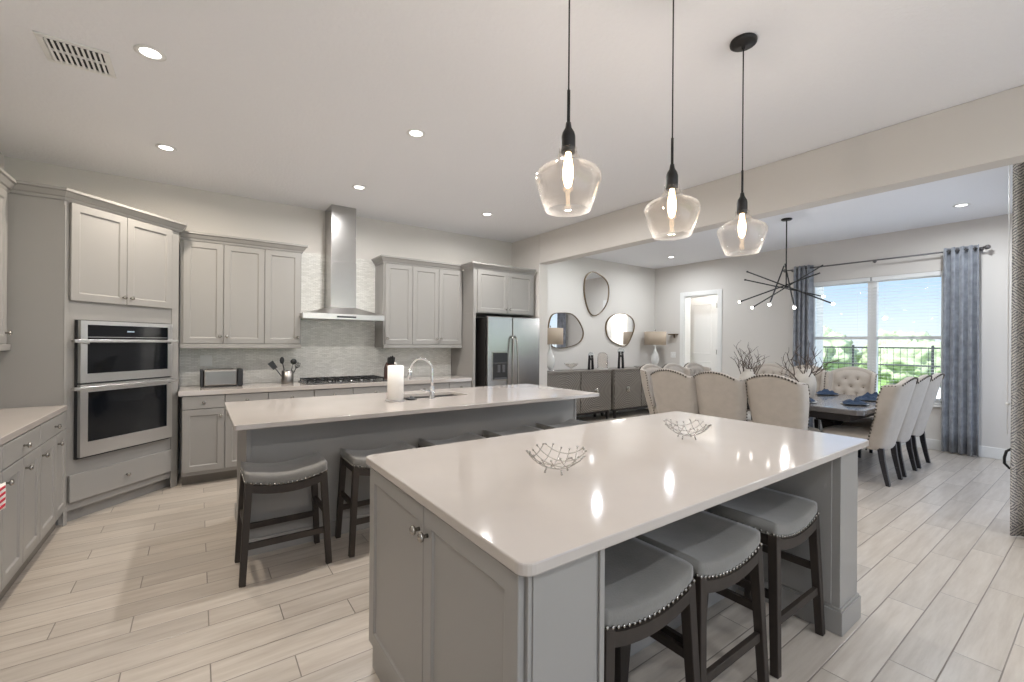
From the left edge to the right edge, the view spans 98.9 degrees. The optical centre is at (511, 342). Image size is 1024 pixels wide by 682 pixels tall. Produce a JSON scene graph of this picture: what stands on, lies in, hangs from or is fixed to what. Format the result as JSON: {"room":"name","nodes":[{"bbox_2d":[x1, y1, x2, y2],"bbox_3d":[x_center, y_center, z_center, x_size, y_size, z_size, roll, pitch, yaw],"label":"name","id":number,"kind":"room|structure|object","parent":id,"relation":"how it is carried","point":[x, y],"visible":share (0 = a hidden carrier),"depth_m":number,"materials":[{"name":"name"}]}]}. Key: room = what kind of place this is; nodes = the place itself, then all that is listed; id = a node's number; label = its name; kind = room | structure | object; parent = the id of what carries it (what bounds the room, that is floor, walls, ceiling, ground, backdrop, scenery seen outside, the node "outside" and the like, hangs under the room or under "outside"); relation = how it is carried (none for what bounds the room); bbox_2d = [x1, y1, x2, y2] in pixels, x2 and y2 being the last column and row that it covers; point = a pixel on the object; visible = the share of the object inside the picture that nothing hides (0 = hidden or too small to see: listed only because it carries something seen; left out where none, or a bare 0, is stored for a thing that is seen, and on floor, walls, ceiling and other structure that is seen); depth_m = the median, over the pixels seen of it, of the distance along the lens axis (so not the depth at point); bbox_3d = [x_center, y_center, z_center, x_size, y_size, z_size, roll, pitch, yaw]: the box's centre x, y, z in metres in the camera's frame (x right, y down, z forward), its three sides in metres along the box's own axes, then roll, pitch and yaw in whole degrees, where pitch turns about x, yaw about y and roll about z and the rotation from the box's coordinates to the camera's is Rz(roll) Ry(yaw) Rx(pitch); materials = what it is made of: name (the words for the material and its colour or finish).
{"room":"kitchen","nodes":[
{"label":"kitchen","id":0,"kind":"room"},
{"bbox_2d":[0,153,3,168],"bbox_3d":[-1.832,-0.124,-0.053,0.200,3.050,10.050,0,0,-36],"label":"wall","id":1,"kind":"structure","parent":0,"point":[1,154],"depth_m":3.88,"materials":[{"name":"white paint"}]},
{"bbox_2d":[0,167,16,350],"bbox_3d":[-3.291,-0.545,2.470,0.361,1.210,1.455,0,0,-36],"label":"upper cabinet","id":2,"kind":"object","parent":1,"relation":"attached to","point":[7,182],"visible":0.99,"depth_m":3.04,"materials":[{"name":"grey paint"}]},
{"bbox_2d":[4,156,511,472],"bbox_3d":[-2.374,-0.128,5.680,5.600,3.050,0.300,0,0,-36],"label":"wall","id":3,"kind":"structure","parent":0,"point":[204,211],"depth_m":5.06,"materials":[{"name":"white paint"}]},
{"bbox_2d":[179,230,307,347],"bbox_3d":[-2.937,-0.527,4.851,1.172,1.180,0.386,0,0,-36],"label":"upper cabinet","id":4,"kind":"object","parent":3,"relation":"attached to","point":[236,292],"visible":0.99,"depth_m":4.68,"materials":[{"name":"grey paint"}]},
{"bbox_2d":[179,252,450,385],"bbox_3d":[-2.237,-0.315,5.586,3.270,1.575,0.010,0,0,-36],"label":"backsplash","id":5,"kind":"structure","parent":3,"relation":"attached to","point":[328,348],"depth_m":5.48,"materials":[{"name":"tile"}]},
{"bbox_2d":[300,204,383,321],"bbox_3d":[-2.099,-0.961,5.365,0.930,1.379,0.503,0,0,-36],"label":"range hood","id":6,"kind":"object","parent":3,"relation":"attached to","point":[340,221],"visible":0.95,"depth_m":5.30,"materials":[{"name":"silver metal"}]},
{"bbox_2d":[371,255,462,347],"bbox_3d":[-1.284,-0.515,6.036,1.195,1.180,0.386,0,0,-36],"label":"upper cabinet","id":7,"kind":"object","parent":3,"relation":"attached to","point":[419,301],"visible":1,"depth_m":5.87,"materials":[{"name":"grey paint"}]},
{"bbox_2d":[451,261,535,386],"bbox_3d":[-0.298,0.158,6.550,1.110,2.510,0.706,0,0,-36],"label":"upper cabinet","id":8,"kind":"object","parent":3,"relation":"attached to","point":[488,289],"visible":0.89,"depth_m":6.23,"materials":[{"name":"grey paint"}]},
{"bbox_2d":[0,0,1023,268],"bbox_3d":[2.107,-1.744,2.855,10.170,0.250,10.400,0,0,-36],"label":"ceiling","id":9,"kind":"structure","parent":0,"point":[301,103],"depth_m":2.92,"materials":[{"name":"white paint"}]},
{"bbox_2d":[32,30,116,78],"bbox_3d":[-2.503,-1.647,2.527,0.300,0.013,0.300,0,0,-36],"label":"ceiling vent","id":10,"kind":"object","parent":9,"relation":"in","point":[61,51],"visible":1,"depth_m":2.51,"materials":[{"name":"white metal"}]},
{"bbox_2d":[133,44,166,61],"bbox_3d":[-2.059,-1.646,2.495,0.148,0.008,0.148,0,0,-36],"label":"recessed light","id":11,"kind":"object","parent":9,"relation":"in","point":[149,52],"visible":1,"depth_m":2.49,"materials":[{"name":"white"}]},
{"bbox_2d":[535,0,601,215],"bbox_3d":[0.211,-1.060,1.622,0.245,1.146,0.245,0,0,-36],"label":"pendant light","id":12,"kind":"object","parent":9,"relation":"hanging from","point":[568,148],"visible":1,"depth_m":1.61,"materials":[{"name":"clear glass"}]},
{"bbox_2d":[561,121,575,155],"bbox_3d":[0.209,-0.760,1.622,0.054,0.117,0.054,0,0,-36],"label":"socket","id":13,"kind":"object","parent":12,"relation":"attached to","point":[568,148],"depth_m":1.60,"materials":[{"name":"black metal"}]},
{"bbox_2d":[644,0,700,239],"bbox_3d":[0.731,-1.056,1.995,0.245,1.146,0.245,0,0,-36],"label":"pendant light","id":14,"kind":"object","parent":9,"relation":"hanging from","point":[672,175],"visible":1,"depth_m":1.99,"materials":[{"name":"clear glass"}]},
{"bbox_2d":[666,164,677,190],"bbox_3d":[0.729,-0.756,1.995,0.054,0.117,0.054,0,0,-36],"label":"socket","id":15,"kind":"object","parent":14,"relation":"attached to","point":[672,175],"depth_m":1.98,"materials":[{"name":"black metal"}]},
{"bbox_2d":[717,32,767,255],"bbox_3d":[1.243,-1.053,2.362,0.245,1.146,0.245,0,0,-36],"label":"pendant light","id":16,"kind":"object","parent":9,"relation":"hanging from","point":[743,42],"visible":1,"depth_m":2.35,"materials":[{"name":"clear glass"}]},
{"bbox_2d":[737,192,747,214],"bbox_3d":[1.241,-0.752,2.362,0.054,0.117,0.054,0,0,-36],"label":"socket","id":17,"kind":"object","parent":16,"relation":"attached to","point":[742,203],"depth_m":2.34,"materials":[{"name":"black metal"}]},
{"bbox_2d":[738,218,834,308],"bbox_3d":[3.530,-0.999,5.656,0.913,1.218,1.071,0,0,17],"label":"chandelier","id":18,"kind":"object","parent":9,"relation":"hanging from","point":[785,286],"visible":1,"depth_m":5.70,"materials":[{"name":"black metal"}]},
{"bbox_2d":[1005,165,1009,433],"bbox_3d":[3.744,-0.454,3.304,0.028,2.295,0.027,0,0,-36],"label":"window","id":19,"kind":"structure","parent":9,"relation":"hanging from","point":[1007,403],"depth_m":3.30,"materials":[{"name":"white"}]},
{"bbox_2d":[1010,162,1023,536],"bbox_3d":[3.861,-0.083,3.106,0.065,3.038,0.420,0,0,-36],"label":"patterned curtain","id":20,"kind":"object","parent":9,"relation":"hanging from","point":[1017,323],"visible":0.86,"depth_m":3.25,"materials":[{"name":"fabric"}]},
{"bbox_2d":[0,409,1023,681],"bbox_3d":[2.083,1.491,2.855,9.970,0.120,10.200,0,0,-36],"label":"floor","id":21,"kind":"structure","parent":0,"point":[144,588],"depth_m":2.37,"materials":[{"name":"beige wood"}]},
{"bbox_2d":[0,446,1,590],"bbox_3d":[-2.503,0.959,1.602,0.649,0.875,1.113,0,0,-36],"label":"base cabinet","id":22,"kind":"object","parent":21,"relation":"on","point":[0,446],"visible":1,"depth_m":2.21,"materials":[{"name":"grey paint"}]},
{"bbox_2d":[0,405,66,445],"bbox_3d":[-2.903,0.497,2.139,0.619,0.040,2.455,0,0,-36],"label":"countertop","id":23,"kind":"structure","parent":22,"relation":"on","point":[14,422],"depth_m":2.77,"materials":[{"name":"stone"}]},
{"bbox_2d":[0,426,40,600],"bbox_3d":[-3.022,0.955,2.326,0.649,0.875,0.663,0,0,-36],"label":"base cabinet","id":24,"kind":"object","parent":21,"relation":"on","point":[20,471],"visible":0.98,"depth_m":2.45,"materials":[{"name":"grey paint"}]},
{"bbox_2d":[27,411,65,564],"bbox_3d":[-3.411,0.952,2.868,0.649,0.875,0.668,0,0,-36],"label":"base cabinet","id":25,"kind":"object","parent":21,"relation":"on","point":[52,445],"visible":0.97,"depth_m":3.01,"materials":[{"name":"grey paint"}]},
{"bbox_2d":[0,180,186,525],"bbox_3d":[-3.656,0.114,3.803,1.328,2.547,1.235,0,0,-36],"label":"tall cabinet","id":26,"kind":"object","parent":21,"relation":"on","point":[72,255],"visible":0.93,"depth_m":3.41,"materials":[{"name":"grey paint"}]},
{"bbox_2d":[71,320,178,459],"bbox_3d":[-3.271,0.365,3.732,0.093,1.080,0.867,0,0,9],"label":"double oven","id":27,"kind":"object","parent":26,"relation":"in","point":[122,389],"visible":1,"depth_m":3.67,"materials":[{"name":"silver metal"}]},
{"bbox_2d":[181,392,267,484],"bbox_3d":[-3.025,0.955,4.625,0.725,0.875,0.639,0,0,-36],"label":"base cabinet","id":28,"kind":"object","parent":21,"relation":"on","point":[209,438],"visible":0.7,"depth_m":4.32,"materials":[{"name":"grey paint"}]},
{"bbox_2d":[234,452,331,587],"bbox_3d":[-1.459,1.081,2.799,0.506,0.649,0.378,0,0,-36],"label":"counter stool","id":29,"kind":"object","parent":21,"relation":"on","point":[313,466],"visible":1,"depth_m":2.74,"materials":[{"name":"grey fabric"}]},
{"bbox_2d":[241,452,326,483],"bbox_3d":[-1.457,0.808,2.799,0.450,0.104,0.330,0,0,-36],"label":"seat cushion","id":30,"kind":"object","parent":29,"relation":"on","point":[313,464],"depth_m":2.73,"materials":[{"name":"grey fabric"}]},
{"bbox_2d":[268,390,313,399],"bbox_3d":[-2.547,0.958,4.968,0.448,0.875,0.639,0,0,-36],"label":"base cabinet","id":31,"kind":"object","parent":21,"relation":"on","point":[297,393],"visible":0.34,"depth_m":4.72,"materials":[{"name":"grey paint"}]},
{"bbox_2d":[314,386,386,396],"bbox_3d":[-1.980,0.963,5.375,0.943,0.875,0.639,0,0,-36],"label":"base cabinet","id":32,"kind":"object","parent":21,"relation":"on","point":[374,389],"visible":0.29,"depth_m":5.09,"materials":[{"name":"grey paint"}]},
{"bbox_2d":[178,375,471,396],"bbox_3d":[-2.040,0.499,5.343,3.218,0.049,0.618,0,0,-36],"label":"countertop","id":33,"kind":"structure","parent":32,"relation":"on","point":[195,390],"depth_m":4.83,"materials":[{"name":"stone"}]},
{"bbox_2d":[200,368,243,387],"bbox_3d":[-3.062,0.373,4.636,0.390,0.188,0.164,0,0,-36],"label":"toaster","id":34,"kind":"object","parent":33,"relation":"on","point":[231,377],"visible":1,"depth_m":4.56,"materials":[{"name":"silver metal"}]},
{"bbox_2d":[298,375,386,384],"bbox_3d":[-2.044,0.451,5.317,0.920,0.046,0.510,0,0,-36],"label":"cooktop","id":35,"kind":"object","parent":33,"relation":"in","point":[366,378],"visible":0.99,"depth_m":5.22,"materials":[{"name":"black metal"}]},
{"bbox_2d":[335,441,415,557],"bbox_3d":[-0.961,1.084,3.156,0.506,0.649,0.378,0,0,-36],"label":"counter stool","id":36,"kind":"object","parent":21,"relation":"on","point":[353,460],"visible":0.52,"depth_m":3.02,"materials":[{"name":"black wood"}]},
{"bbox_2d":[341,441,415,467],"bbox_3d":[-0.959,0.812,3.156,0.450,0.104,0.330,0,0,-36],"label":"seat cushion","id":37,"kind":"object","parent":36,"relation":"on","point":[349,458],"depth_m":3.11,"materials":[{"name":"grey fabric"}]},
{"bbox_2d":[235,394,576,556],"bbox_3d":[-0.769,0.967,4.056,2.993,0.884,0.828,0,0,-36],"label":"kitchen island","id":38,"kind":"object","parent":21,"relation":"on","point":[283,443],"visible":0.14,"depth_m":3.23,"materials":[{"name":"grey paint"}]},
{"bbox_2d":[224,384,598,430],"bbox_3d":[-0.721,0.510,3.943,3.080,0.031,1.185,0,0,-36],"label":"island countertop","id":39,"kind":"structure","parent":38,"relation":"on","point":[256,414],"depth_m":3.49,"materials":[{"name":"stone"}]},
{"bbox_2d":[385,362,404,401],"bbox_3d":[-0.978,0.329,3.681,0.164,0.327,0.164,0,0,-36],"label":"paper towel holder","id":40,"kind":"object","parent":39,"relation":"on","point":[395,363],"visible":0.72,"depth_m":3.63,"materials":[{"name":"silver metal"}]},
{"bbox_2d":[387,365,403,400],"bbox_3d":[-0.978,0.337,3.681,0.132,0.285,0.132,0,0,-36],"label":"paper towel roll","id":41,"kind":"object","parent":40,"relation":"on","point":[395,375],"visible":0.99,"depth_m":3.63,"materials":[{"name":"white paper"}]},
{"bbox_2d":[408,358,434,398],"bbox_3d":[-0.798,0.314,3.838,0.254,0.360,0.086,0,0,5],"label":"faucet","id":42,"kind":"object","parent":39,"relation":"on","point":[432,394],"visible":1,"depth_m":3.83,"materials":[{"name":"silver metal"}]},
{"bbox_2d":[404,383,448,390],"bbox_3d":[-1.302,0.968,5.861,0.723,0.875,0.639,0,0,-36],"label":"base cabinet","id":43,"kind":"object","parent":21,"relation":"on","point":[412,387],"visible":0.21,"depth_m":5.63,"materials":[{"name":"grey paint"}]},
{"bbox_2d":[418,432,485,447],"bbox_3d":[-0.473,1.088,3.506,0.506,0.649,0.378,0,0,-36],"label":"counter stool","id":44,"kind":"object","parent":21,"relation":"on","point":[468,436],"visible":0.25,"depth_m":3.53,"materials":[{"name":"grey fabric"}]},
{"bbox_2d":[475,316,539,386],"bbox_3d":[-0.164,0.526,6.525,0.915,1.775,0.868,0,0,-36],"label":"refrigerator","id":45,"kind":"object","parent":21,"relation":"on","point":[506,348],"visible":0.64,"depth_m":6.19,"materials":[{"name":"grey metal"}]},
{"bbox_2d":[482,425,542,437],"bbox_3d":[0.015,1.092,3.855,0.506,0.649,0.378,0,0,-36],"label":"counter stool","id":46,"kind":"object","parent":21,"relation":"on","point":[524,428],"visible":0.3,"depth_m":3.89,"materials":[{"name":"grey fabric"}]},
{"bbox_2d":[535,419,589,429],"bbox_3d":[0.498,1.095,4.202,0.506,0.649,0.378,0,0,-36],"label":"counter stool","id":47,"kind":"object","parent":21,"relation":"on","point":[571,422],"visible":0.14,"depth_m":4.24,"materials":[{"name":"grey fabric"}]},
{"bbox_2d":[547,368,611,418],"bbox_3d":[1.094,0.961,7.860,1.610,0.925,0.428,0,0,-36],"label":"sideboard","id":48,"kind":"object","parent":21,"relation":"on","point":[596,380],"visible":0.43,"depth_m":7.81,"materials":[{"name":"grey wood"}]},
{"bbox_2d":[547,326,562,371],"bbox_3d":[0.652,0.103,7.482,0.440,0.782,0.440,0,0,-36],"label":"table lamp","id":49,"kind":"object","parent":48,"relation":"on","point":[554,335],"visible":0.83,"depth_m":7.31,"materials":[{"name":"beige fabric"}]},
{"bbox_2d":[369,450,860,681],"bbox_3d":[0.580,0.977,2.079,2.231,0.884,1.123,0,0,-36],"label":"kitchen island","id":50,"kind":"object","parent":21,"relation":"on","point":[442,608],"visible":0.56,"depth_m":1.39,"materials":[{"name":"grey paint"}]},
{"bbox_2d":[366,411,868,576],"bbox_3d":[0.624,0.520,2.118,2.301,0.031,1.160,0,0,-36],"label":"island countertop","id":51,"kind":"structure","parent":50,"relation":"on","point":[635,477],"depth_m":1.65,"materials":[{"name":"stone"}]},
{"bbox_2d":[526,443,586,475],"bbox_3d":[0.172,0.458,1.695,0.219,0.087,0.220,0,0,26],"label":"wire bowl","id":52,"kind":"object","parent":51,"relation":"on","point":[583,448],"visible":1,"depth_m":1.70,"materials":[{"name":"silver metal"}]},
{"bbox_2d":[601,367,661,417],"bbox_3d":[2.447,0.971,8.830,1.600,0.925,0.428,0,0,-36],"label":"sideboard","id":53,"kind":"object","parent":21,"relation":"on","point":[627,392],"visible":0.42,"depth_m":8.43,"materials":[{"name":"grey wood"}]},
{"bbox_2d":[644,330,665,364],"bbox_3d":[2.993,0.121,9.160,0.440,0.782,0.440,0,0,-36],"label":"table lamp","id":54,"kind":"object","parent":53,"relation":"on","point":[655,337],"visible":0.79,"depth_m":9.00,"materials":[{"name":"beige fabric"}]},
{"bbox_2d":[639,364,663,414],"bbox_3d":[2.297,0.881,6.431,0.611,1.102,0.765,0,0,-36],"label":"dining chair","id":55,"kind":"object","parent":21,"relation":"on","point":[646,370],"visible":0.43,"depth_m":6.43,"materials":[{"name":"beige fabric"}]},
{"bbox_2d":[645,367,659,403],"bbox_3d":[2.162,0.651,6.622,0.430,0.560,0.154,0,0,-36],"label":"cushion","id":56,"kind":"object","parent":55,"relation":"on","point":[649,369],"depth_m":6.57,"materials":[{"name":"beige fabric"}]},
{"bbox_2d":[604,537,699,681],"bbox_3d":[0.355,1.094,1.528,0.506,0.649,0.378,0,0,-36],"label":"counter stool","id":57,"kind":"object","parent":21,"relation":"on","point":[647,586],"visible":0.68,"depth_m":1.49,"materials":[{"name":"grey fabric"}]},
{"bbox_2d":[604,537,692,627],"bbox_3d":[0.357,0.822,1.528,0.450,0.104,0.330,0,0,-36],"label":"seat cushion","id":58,"kind":"object","parent":57,"relation":"on","point":[645,583],"depth_m":1.47,"materials":[{"name":"grey fabric"}]},
{"bbox_2d":[650,369,698,413],"bbox_3d":[2.186,0.880,5.584,0.765,1.102,0.611,0,0,-36],"label":"dining chair","id":59,"kind":"object","parent":21,"relation":"on","point":[673,390],"visible":0.62,"depth_m":5.34,"materials":[{"name":"beige fabric"}]},
{"bbox_2d":[624,511,768,681],"bbox_3d":[0.749,1.097,1.810,0.506,0.649,0.378,0,0,-36],"label":"counter stool","id":60,"kind":"object","parent":21,"relation":"on","point":[728,550],"visible":0.68,"depth_m":1.75,"materials":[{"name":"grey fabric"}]},
{"bbox_2d":[635,511,759,576],"bbox_3d":[0.751,0.825,1.810,0.450,0.104,0.330,0,0,-36],"label":"seat cushion","id":61,"kind":"object","parent":60,"relation":"on","point":[714,545],"depth_m":1.76,"materials":[{"name":"grey fabric"}]},
{"bbox_2d":[693,371,752,421],"bbox_3d":[2.571,0.883,5.219,0.765,1.102,0.611,0,0,-36],"label":"dining chair","id":62,"kind":"object","parent":21,"relation":"on","point":[719,394],"visible":0.56,"depth_m":4.97,"materials":[{"name":"beige fabric"}]},
{"bbox_2d":[704,487,824,678],"bbox_3d":[1.220,1.101,2.148,0.506,0.649,0.378,0,0,-36],"label":"counter stool","id":63,"kind":"object","parent":21,"relation":"on","point":[784,521],"visible":0.75,"depth_m":2.05,"materials":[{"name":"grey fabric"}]},
{"bbox_2d":[705,487,817,535],"bbox_3d":[1.222,0.828,2.148,0.450,0.104,0.330,0,0,-36],"label":"seat cushion","id":64,"kind":"object","parent":63,"relation":"on","point":[771,512],"depth_m":2.09,"materials":[{"name":"grey fabric"}]},
{"bbox_2d":[747,363,786,419],"bbox_3d":[4.005,0.894,7.060,0.765,1.102,0.611,0,0,-36],"label":"dining chair","id":65,"kind":"object","parent":21,"relation":"on","point":[767,368],"visible":0.17,"depth_m":7.20,"materials":[{"name":"beige fabric"}]},
{"bbox_2d":[755,366,781,375],"bbox_3d":[4.198,0.667,7.197,0.154,0.560,0.430,0,0,-36],"label":"cushion","id":66,"kind":"object","parent":65,"relation":"on","point":[777,370],"depth_m":7.19,"materials":[{"name":"beige fabric"}]},
{"bbox_2d":[746,374,820,431],"bbox_3d":[3.000,0.887,4.826,0.765,1.102,0.611,0,0,-36],"label":"dining chair","id":67,"kind":"object","parent":21,"relation":"on","point":[776,400],"visible":0.67,"depth_m":4.59,"materials":[{"name":"beige fabric"}]},
{"bbox_2d":[781,365,827,430],"bbox_3d":[4.320,0.897,6.621,0.765,1.102,0.611,0,0,-36],"label":"dining chair","id":68,"kind":"object","parent":21,"relation":"on","point":[819,377],"visible":0.23,"depth_m":6.63,"materials":[{"name":"beige fabric"}]},
{"bbox_2d":[790,368,820,391],"bbox_3d":[4.512,0.669,6.758,0.154,0.560,0.430,0,0,-36],"label":"cushion","id":69,"kind":"object","parent":68,"relation":"on","point":[818,377],"depth_m":6.63,"materials":[{"name":"beige fabric"}]},
{"bbox_2d":[747,392,875,427],"bbox_3d":[3.480,1.062,5.724,1.620,0.760,2.240,0,0,-36],"label":"dining table","id":70,"kind":"object","parent":21,"relation":"on","point":[829,409],"visible":0.2,"depth_m":4.72,"materials":[{"name":"grey wood"}]},
{"bbox_2d":[739,369,754,382],"bbox_3d":[3.136,0.516,5.832,0.220,0.324,0.220,0,0,-36],"label":"vase","id":71,"kind":"object","parent":70,"relation":"on","point":[747,373],"visible":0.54,"depth_m":5.77,"materials":[{"name":"ceramic"}]},
{"bbox_2d":[730,342,768,374],"bbox_3d":[3.153,0.280,5.778,0.395,0.624,0.588,0,0,40],"label":"bundle","id":72,"kind":"object","parent":71,"relation":"in","point":[749,354],"visible":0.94,"depth_m":5.83,"materials":[{"name":"brown plant"}]},
{"bbox_2d":[793,369,816,398],"bbox_3d":[3.516,0.501,5.268,0.244,0.360,0.244,0,0,-36],"label":"vase","id":73,"kind":"object","parent":70,"relation":"on","point":[802,378],"visible":0.59,"depth_m":5.18,"materials":[{"name":"ceramic"}]},
{"bbox_2d":[777,337,843,381],"bbox_3d":[3.529,0.253,5.221,0.526,0.666,0.635,0,0,-19],"label":"bundle","id":74,"kind":"object","parent":73,"relation":"in","point":[796,350],"visible":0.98,"depth_m":5.25,"materials":[{"name":"brown plant"}]},
{"bbox_2d":[814,367,877,428],"bbox_3d":[4.663,0.899,6.142,0.765,1.102,0.611,0,0,-36],"label":"dining chair","id":75,"kind":"object","parent":21,"relation":"on","point":[859,381],"visible":0.48,"depth_m":6.27,"materials":[{"name":"beige fabric"}]},
{"bbox_2d":[833,370,869,395],"bbox_3d":[4.856,0.672,6.279,0.154,0.560,0.430,0,0,-36],"label":"cushion","id":76,"kind":"object","parent":75,"relation":"on","point":[848,382],"depth_m":6.27,"materials":[{"name":"beige fabric"}]},
{"bbox_2d":[821,376,918,486],"bbox_3d":[3.815,0.893,4.692,0.611,1.102,0.765,0,0,-36],"label":"dining chair","id":77,"kind":"object","parent":21,"relation":"on","point":[892,403],"visible":0.94,"depth_m":4.41,"materials":[{"name":"beige fabric"}]},
{"bbox_2d":[841,374,931,476],"bbox_3d":[4.271,0.896,5.018,0.611,1.102,0.765,0,0,-36],"label":"dining chair","id":78,"kind":"object","parent":21,"relation":"on","point":[920,389],"visible":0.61,"depth_m":4.75,"materials":[{"name":"beige fabric"}]},
{"bbox_2d":[858,373,944,468],"bbox_3d":[4.742,0.900,5.356,0.611,1.102,0.765,0,0,-36],"label":"dining chair","id":79,"kind":"object","parent":21,"relation":"on","point":[934,385],"visible":0.52,"depth_m":5.08,"materials":[{"name":"beige fabric"}]},
{"bbox_2d":[512,234,547,385],"bbox_3d":[0.180,-0.109,7.074,0.175,3.050,1.010,0,0,-36],"label":"wall","id":80,"kind":"structure","parent":0,"point":[525,252],"depth_m":6.69,"materials":[{"name":"white paint"}]},
{"bbox_2d":[547,257,654,369],"bbox_3d":[1.528,-0.098,8.601,3.795,3.050,0.200,0,0,-36],"label":"wall","id":81,"kind":"structure","parent":0,"point":[631,287],"depth_m":8.68,"materials":[{"name":"white paint"}]},
{"bbox_2d":[548,312,583,348],"bbox_3d":[0.999,-0.218,8.078,0.886,0.660,0.030,0,0,-36],"label":"wall mirror","id":82,"kind":"object","parent":81,"relation":"attached to","point":[573,332],"visible":0.84,"depth_m":8.09,"materials":[{"name":"brown mirror"}]},
{"bbox_2d":[583,271,608,315],"bbox_3d":[1.649,-0.941,8.540,0.697,0.862,0.030,0,0,-36],"label":"wall mirror","id":83,"kind":"object","parent":81,"relation":"attached to","point":[595,286],"visible":1,"depth_m":8.52,"materials":[{"name":"brown mirror"}]},
{"bbox_2d":[605,313,634,345],"bbox_3d":[2.213,-0.260,8.948,0.877,0.673,0.030,0,0,-36],"label":"wall mirror","id":84,"kind":"object","parent":81,"relation":"attached to","point":[619,327],"visible":1,"depth_m":8.95,"materials":[{"name":"brown mirror"}]},
{"bbox_2d":[539,85,1023,263],"bbox_3d":[3.089,-1.391,3.031,0.175,0.439,8.939,0,0,-36],"label":"beam","id":85,"kind":"structure","parent":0,"point":[985,133],"depth_m":3.54,"materials":[{"name":"white paint"}]},
{"bbox_2d":[817,287,823,368],"bbox_3d":[5.313,0.045,7.993,1.250,2.980,0.200,0,0,-36],"label":"window frame","id":86,"kind":"structure","parent":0,"point":[820,306],"depth_m":8.19,"materials":[{"name":"beige paint"}]},
{"bbox_2d":[654,214,1011,448],"bbox_3d":[4.870,-0.073,7.367,0.200,3.050,5.700,0,0,-36],"label":"wall","id":87,"kind":"structure","parent":0,"point":[769,329],"depth_m":6.84,"materials":[{"name":"white paint"}]},
{"bbox_2d":[680,289,721,372],"bbox_3d":[3.831,0.209,8.798,0.218,2.470,0.895,0,0,-36],"label":"door frame","id":88,"kind":"structure","parent":87,"relation":"in","point":[685,302],"depth_m":9.03,"materials":[{"name":"white wood"}]},
{"bbox_2d":[813,275,942,407],"bbox_3d":[5.390,-0.049,6.565,0.190,1.850,1.650,0,0,-36],"label":"window","id":89,"kind":"structure","parent":87,"relation":"in","point":[872,338],"depth_m":6.56,"materials":[{"name":"white"}]},
{"bbox_2d":[813,277,870,368],"bbox_3d":[5.137,-0.069,6.871,0.052,1.808,0.777,0,0,-36],"label":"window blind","id":90,"kind":"object","parent":89,"relation":"attached to","point":[858,280],"visible":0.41,"depth_m":6.81,"materials":[{"name":"white"}]},
{"bbox_2d":[872,271,942,404],"bbox_3d":[5.599,-0.066,6.227,0.052,1.808,0.777,0,0,-36],"label":"window blind","id":91,"kind":"object","parent":89,"relation":"attached to","point":[934,273],"visible":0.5,"depth_m":6.20,"materials":[{"name":"white"}]},
{"bbox_2d":[746,414,1010,460],"bbox_3d":[5.218,1.385,6.681,0.016,0.140,4.164,0,0,-36],"label":"baseboard","id":92,"kind":"structure","parent":87,"relation":"attached to","point":[984,451],"depth_m":5.59,"materials":[{"name":"white"}]},
{"bbox_2d":[783,245,990,272],"bbox_3d":[5.313,-1.200,6.460,0.150,0.060,2.390,0,0,-36],"label":"curtain rod","id":93,"kind":"object","parent":87,"relation":"attached to","point":[985,246],"visible":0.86,"depth_m":6.24,"materials":[{"name":"grey metal"}]},
{"bbox_2d":[793,265,813,426],"bbox_3d":[4.743,0.091,7.162,0.108,2.680,0.291,0,0,-36],"label":"curtain","id":94,"kind":"object","parent":93,"relation":"hanging from","point":[803,315],"visible":0.66,"depth_m":7.13,"materials":[{"name":"blue fabric"}]},
{"bbox_2d":[941,244,978,456],"bbox_3d":[5.812,0.099,5.678,0.107,2.680,0.344,0,0,-36],"label":"curtain","id":95,"kind":"object","parent":93,"relation":"hanging from","point":[960,324],"visible":1,"depth_m":5.66,"materials":[{"name":"blue fabric"}]},
{"bbox_2d":[858,352,940,393],"bbox_3d":[24.765,1.958,23.919,171.850,0.290,170.000,0,0,-36],"label":"ground","id":96,"kind":"structure","parent":0,"point":[883,382],"depth_m":19.10,"materials":[{"name":"green plant"}]},
{"bbox_2d":[823,332,863,370],"bbox_3d":[14.742,0.867,20.605,2.749,2.746,2.819,0,0,-9],"label":"tree","id":97,"kind":"object","parent":96,"relation":"on","point":[832,352],"visible":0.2,"depth_m":19.61,"materials":[{"name":"green plant"}]},
{"bbox_2d":[860,329,914,367],"bbox_3d":[20.536,0.749,23.542,2.779,3.026,2.784,0,0,7],"label":"tree","id":98,"kind":"object","parent":96,"relation":"on","point":[881,332],"visible":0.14,"depth_m":23.67,"materials":[{"name":"green plant"}]},
{"bbox_2d":[865,331,934,378],"bbox_3d":[18.624,0.847,20.756,3.123,2.760,3.068,0,0,12],"label":"tree","id":99,"kind":"object","parent":96,"relation":"on","point":[887,341],"visible":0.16,"depth_m":20.49,"materials":[{"name":"green plant"}]},
{"bbox_2d":[878,339,940,386],"bbox_3d":[16.671,0.997,17.989,2.901,2.322,2.812,0,0,-36],"label":"tree","id":100,"kind":"object","parent":96,"relation":"on","point":[887,374],"visible":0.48,"depth_m":17.42,"materials":[{"name":"green plant"}]},
{"bbox_3d":[15.045,1.669,4.613,13.150,0.120,17.950,0,0,-36],"label":"patio","id":101,"kind":"object","parent":96,"relation":"on","visible":0},
{"bbox_2d":[823,345,940,387],"bbox_3d":[9.702,0.819,9.114,0.044,1.500,13.500,0,0,-36],"label":"fence","id":102,"kind":"object","parent":101,"relation":"on","point":[932,347],"visible":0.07,"depth_m":10.22,"materials":[{"name":"brown metal"}]},
{"bbox_3d":[4.334,1.508,9.514,1.450,0.120,2.400,0,0,-36],"label":"floor","id":103,"kind":"structure","parent":0,"visible":0},
{"bbox_2d":[690,296,716,371],"bbox_3d":[3.997,0.240,9.210,0.048,2.390,0.690,0,0,-36],"label":"hall door","id":104,"kind":"structure","parent":103,"relation":"on","point":[703,323],"depth_m":9.15,"materials":[{"name":"white wood"}]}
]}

